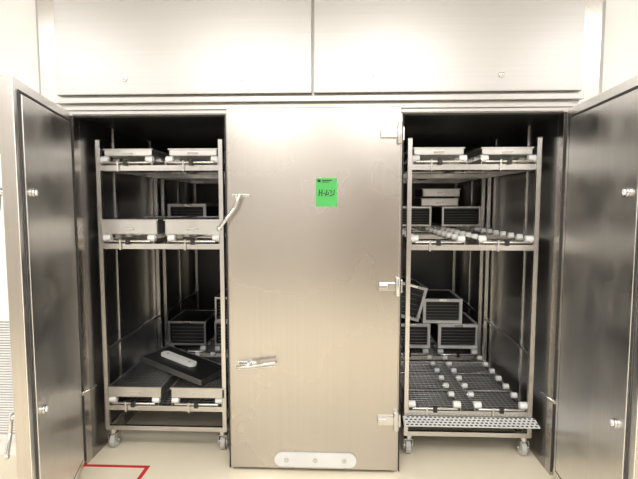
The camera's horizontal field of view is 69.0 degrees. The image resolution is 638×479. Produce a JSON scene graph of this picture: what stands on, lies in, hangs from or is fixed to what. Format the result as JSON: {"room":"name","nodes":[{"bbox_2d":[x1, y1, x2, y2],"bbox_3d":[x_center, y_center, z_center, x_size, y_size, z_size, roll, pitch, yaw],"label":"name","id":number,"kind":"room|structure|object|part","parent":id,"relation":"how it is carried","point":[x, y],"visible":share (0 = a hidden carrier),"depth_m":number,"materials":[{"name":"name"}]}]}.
{"room":"laboratory equipment room","nodes":[
{"label":"laboratory equipment room","id":0,"kind":"room"},
{"bbox_2d":[0,359,555,478],"bbox_3d":[-0.030,1.405,1.266,5.300,0.100,7.100,0,5,2],"label":"floor","id":1,"kind":"structure","parent":0,"point":[168,454],"depth_m":2.63,"materials":[{"name":"beige plastic"}]},
{"bbox_2d":[83,464,149,478],"bbox_3d":[-1.166,1.262,2.441,0.455,0.001,0.272,0,5,2],"label":"tape","id":2,"kind":"object","parent":1,"relation":"on","point":[143,472],"visible":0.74,"depth_m":2.56,"materials":[{"name":"plastic"}]},
{"bbox_2d":[95,138,228,448],"bbox_3d":[-0.875,0.308,3.059,0.718,1.805,0.872,0,5,2],"label":"trolley","id":3,"kind":"object","parent":1,"relation":"on","point":[166,402],"visible":0.52,"depth_m":2.68,"materials":[{"name":"metal"}]},
{"bbox_2d":[103,149,181,164],"bbox_3d":[-1.064,-0.513,2.908,0.283,0.042,0.604,0,5,2],"label":"tray","id":4,"kind":"object","parent":3,"relation":"on","point":[129,154],"visible":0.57,"depth_m":2.62,"materials":[{"name":"metal"}]},
{"bbox_2d":[107,360,178,396],"bbox_3d":[-1.058,0.863,2.966,0.320,0.060,0.564,0,5,2],"label":"tray","id":5,"kind":"object","parent":3,"relation":"on","point":[142,379],"visible":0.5,"depth_m":2.77,"materials":[{"name":"metal"}]},
{"bbox_2d":[102,216,190,233],"bbox_3d":[-1.065,-0.094,2.921,0.337,0.085,0.604,0,5,2],"label":"tray","id":6,"kind":"object","parent":3,"relation":"on","point":[143,224],"visible":0.8,"depth_m":2.63,"materials":[{"name":"metal"}]},
{"bbox_2d":[163,216,225,234],"bbox_3d":[-0.696,-0.093,2.906,0.337,0.085,0.604,0,5,2],"label":"tray","id":7,"kind":"object","parent":3,"relation":"on","point":[197,225],"visible":0.66,"depth_m":2.61,"materials":[{"name":"metal"}]},
{"bbox_2d":[168,148,224,164],"bbox_3d":[-0.695,-0.512,2.893,0.283,0.042,0.604,0,5,2],"label":"tray","id":8,"kind":"object","parent":3,"relation":"on","point":[198,154],"visible":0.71,"depth_m":2.60,"materials":[{"name":"metal"}]},
{"bbox_2d":[170,356,227,397],"bbox_3d":[-0.688,0.864,2.951,0.320,0.060,0.564,0,5,2],"label":"tray","id":9,"kind":"object","parent":3,"relation":"on","point":[182,388],"visible":0.3,"depth_m":2.68,"materials":[{"name":"metal"}]},
{"bbox_2d":[141,345,227,385],"bbox_3d":[-0.851,0.785,2.925,0.542,0.093,0.231,3,5,32],"label":"lid","id":10,"kind":"object","parent":9,"relation":"on","point":[193,368],"visible":0.97,"depth_m":2.89,"materials":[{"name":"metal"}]},
{"bbox_2d":[161,171,227,355],"bbox_3d":[-0.837,0.234,4.005,0.718,1.805,0.872,0,5,2],"label":"trolley","id":11,"kind":"object","parent":1,"relation":"on","point":[205,350],"visible":0.06,"depth_m":3.67,"materials":[{"name":"metal"}]},
{"bbox_2d":[168,310,214,344],"bbox_3d":[-1.035,0.726,3.860,0.300,0.190,0.406,0,5,2],"label":"crate","id":12,"kind":"object","parent":11,"relation":"on","point":[189,327],"visible":0.85,"depth_m":3.70,"materials":[{"name":"metal"}]},
{"bbox_2d":[167,204,218,216],"bbox_3d":[-1.015,-0.206,3.786,0.300,0.170,0.406,0,5,2],"label":"crate","id":13,"kind":"object","parent":11,"relation":"on","point":[192,210],"visible":0.5,"depth_m":3.62,"materials":[{"name":"metal"}]},
{"bbox_2d":[214,321,227,345],"bbox_3d":[-0.665,0.727,3.846,0.300,0.190,0.406,0,5,2],"label":"crate","id":14,"kind":"object","parent":11,"relation":"on","point":[217,324],"visible":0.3,"depth_m":3.68,"materials":[{"name":"metal"}]},
{"bbox_2d":[215,288,226,320],"bbox_3d":[-0.674,0.534,3.851,0.280,0.190,0.406,0,5,2],"label":"crate","id":15,"kind":"object","parent":14,"relation":"on","point":[217,298],"visible":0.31,"depth_m":3.69,"materials":[{"name":"metal"}]},
{"bbox_2d":[0,0,637,478],"bbox_3d":[-0.002,-0.188,3.090,2.860,2.790,2.874,0,5,2],"label":"tall cabinet","id":16,"kind":"object","parent":1,"relation":"on","point":[314,106],"visible":0.99,"depth_m":2.36,"materials":[{"name":"metal"}]},
{"bbox_3d":[-1.249,0.317,2.127,0.136,1.895,0.758,-1,5,-13],"label":"door","id":17,"kind":"part","parent":16,"relation":"part of","materials":[{"name":"metal"}]},
{"bbox_3d":[-0.029,0.281,2.445,0.892,1.915,0.035,0,5,2],"label":"door","id":18,"kind":"part","parent":16,"relation":"part of","materials":[{"name":"metal"}]},
{"bbox_3d":[-0.020,1.183,2.489,0.440,0.075,0.018,0,5,2],"label":"door grip plate","id":19,"kind":"part","parent":16,"relation":"part of","materials":[{"name":"grey paint"}]},
{"bbox_3d":[1.233,0.325,2.021,0.136,1.895,0.764,1,5,7],"label":"door","id":20,"kind":"part","parent":16,"relation":"part of","materials":[{"name":"metal"}]},
{"bbox_2d":[401,170,485,361],"bbox_3d":[0.896,0.239,3.936,0.718,1.805,0.872,0,5,2],"label":"trolley","id":21,"kind":"object","parent":1,"relation":"on","point":[436,353],"visible":0.18,"depth_m":3.57,"materials":[{"name":"metal"}]},
{"bbox_2d":[401,318,430,347],"bbox_3d":[0.724,0.731,3.790,0.290,0.190,0.406,0,5,2],"label":"crate","id":22,"kind":"object","parent":21,"relation":"on","point":[419,331],"visible":0.52,"depth_m":3.62,"materials":[{"name":"metal"}]},
{"bbox_2d":[401,276,427,321],"bbox_3d":[0.690,0.462,3.762,0.282,0.317,0.406,0,5,-2],"label":"crate","id":23,"kind":"object","parent":22,"relation":"on","point":[418,292],"visible":0.48,"depth_m":3.59,"materials":[{"name":"metal"}]},
{"bbox_2d":[420,289,462,322],"bbox_3d":[0.965,0.539,3.785,0.300,0.190,0.406,0,5,2],"label":"crate","id":24,"kind":"object","parent":22,"relation":"on","point":[439,306],"visible":0.85,"depth_m":3.62,"materials":[{"name":"metal"}]},
{"bbox_2d":[403,206,430,225],"bbox_3d":[0.724,-0.191,3.717,0.270,0.150,0.406,0,5,2],"label":"crate","id":25,"kind":"object","parent":21,"relation":"on","point":[420,215],"visible":0.56,"depth_m":3.55,"materials":[{"name":"metal"}]},
{"bbox_2d":[413,198,458,205],"bbox_3d":[0.923,-0.296,3.688,0.292,0.060,0.344,0,5,2],"label":"tray","id":26,"kind":"object","parent":25,"relation":"on","point":[419,201],"visible":1,"depth_m":3.52,"materials":[{"name":"metal"}]},
{"bbox_2d":[415,189,460,196],"bbox_3d":[0.933,-0.368,3.682,0.292,0.060,0.344,0,5,2],"label":"tray","id":27,"kind":"object","parent":26,"relation":"on","point":[419,192],"visible":1,"depth_m":3.52,"materials":[{"name":"metal"}]},
{"bbox_2d":[430,312,476,348],"bbox_3d":[1.084,0.733,3.776,0.310,0.190,0.406,0,5,2],"label":"crate","id":28,"kind":"object","parent":21,"relation":"on","point":[463,335],"visible":0.8,"depth_m":3.61,"materials":[{"name":"metal"}]},
{"bbox_2d":[431,206,479,225],"bbox_3d":[1.084,-0.190,3.703,0.290,0.150,0.406,0,5,2],"label":"crate","id":29,"kind":"object","parent":21,"relation":"on","point":[440,215],"visible":1,"depth_m":3.54,"materials":[{"name":"metal"}]},
{"bbox_2d":[400,137,542,455],"bbox_3d":[0.858,0.317,2.957,0.738,1.805,0.938,0,5,2],"label":"trolley","id":30,"kind":"object","parent":1,"relation":"on","point":[429,390],"visible":0.88,"depth_m":2.63,"materials":[{"name":"metal"}]},
{"bbox_2d":[403,147,464,163],"bbox_3d":[0.669,-0.508,2.838,0.283,0.042,0.604,0,5,2],"label":"tray","id":31,"kind":"object","parent":30,"relation":"on","point":[426,153],"visible":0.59,"depth_m":2.55,"materials":[{"name":"metal"}]},
{"bbox_2d":[464,147,533,163],"bbox_3d":[1.039,-0.507,2.824,0.283,0.042,0.604,0,5,2],"label":"tray","id":32,"kind":"object","parent":30,"relation":"on","point":[494,153],"visible":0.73,"depth_m":2.54,"materials":[{"name":"metal"}]},
{"bbox_2d":[0,0,637,454],"bbox_3d":[0.026,-0.149,2.537,5.100,2.800,0.080,0,5,2],"label":"wall","id":33,"kind":"structure","parent":0,"point":[18,32],"depth_m":2.48,"materials":[{"name":"white paint"}]},
{"bbox_2d":[0,315,15,439],"bbox_3d":[-1.837,0.786,2.635,0.475,0.720,0.019,0,5,2],"label":"air vent","id":34,"kind":"object","parent":33,"relation":"in","point":[6,384],"visible":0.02,"depth_m":2.63,"materials":[{"name":"white metal"}]},
{"bbox_2d":[35,0,40,93],"bbox_3d":[-1.481,-0.150,2.547,0.038,2.800,0.019,0,5,2],"label":"trim","id":35,"kind":"structure","parent":33,"relation":"attached to","point":[35,0],"depth_m":2.47,"materials":[{"name":"grey paint"}]},
{"bbox_2d":[599,0,605,93],"bbox_3d":[1.429,-0.141,2.430,0.038,2.800,0.019,0,5,2],"label":"trim","id":36,"kind":"structure","parent":33,"relation":"attached to","point":[604,1],"depth_m":2.35,"materials":[{"name":"grey paint"}]}
]}

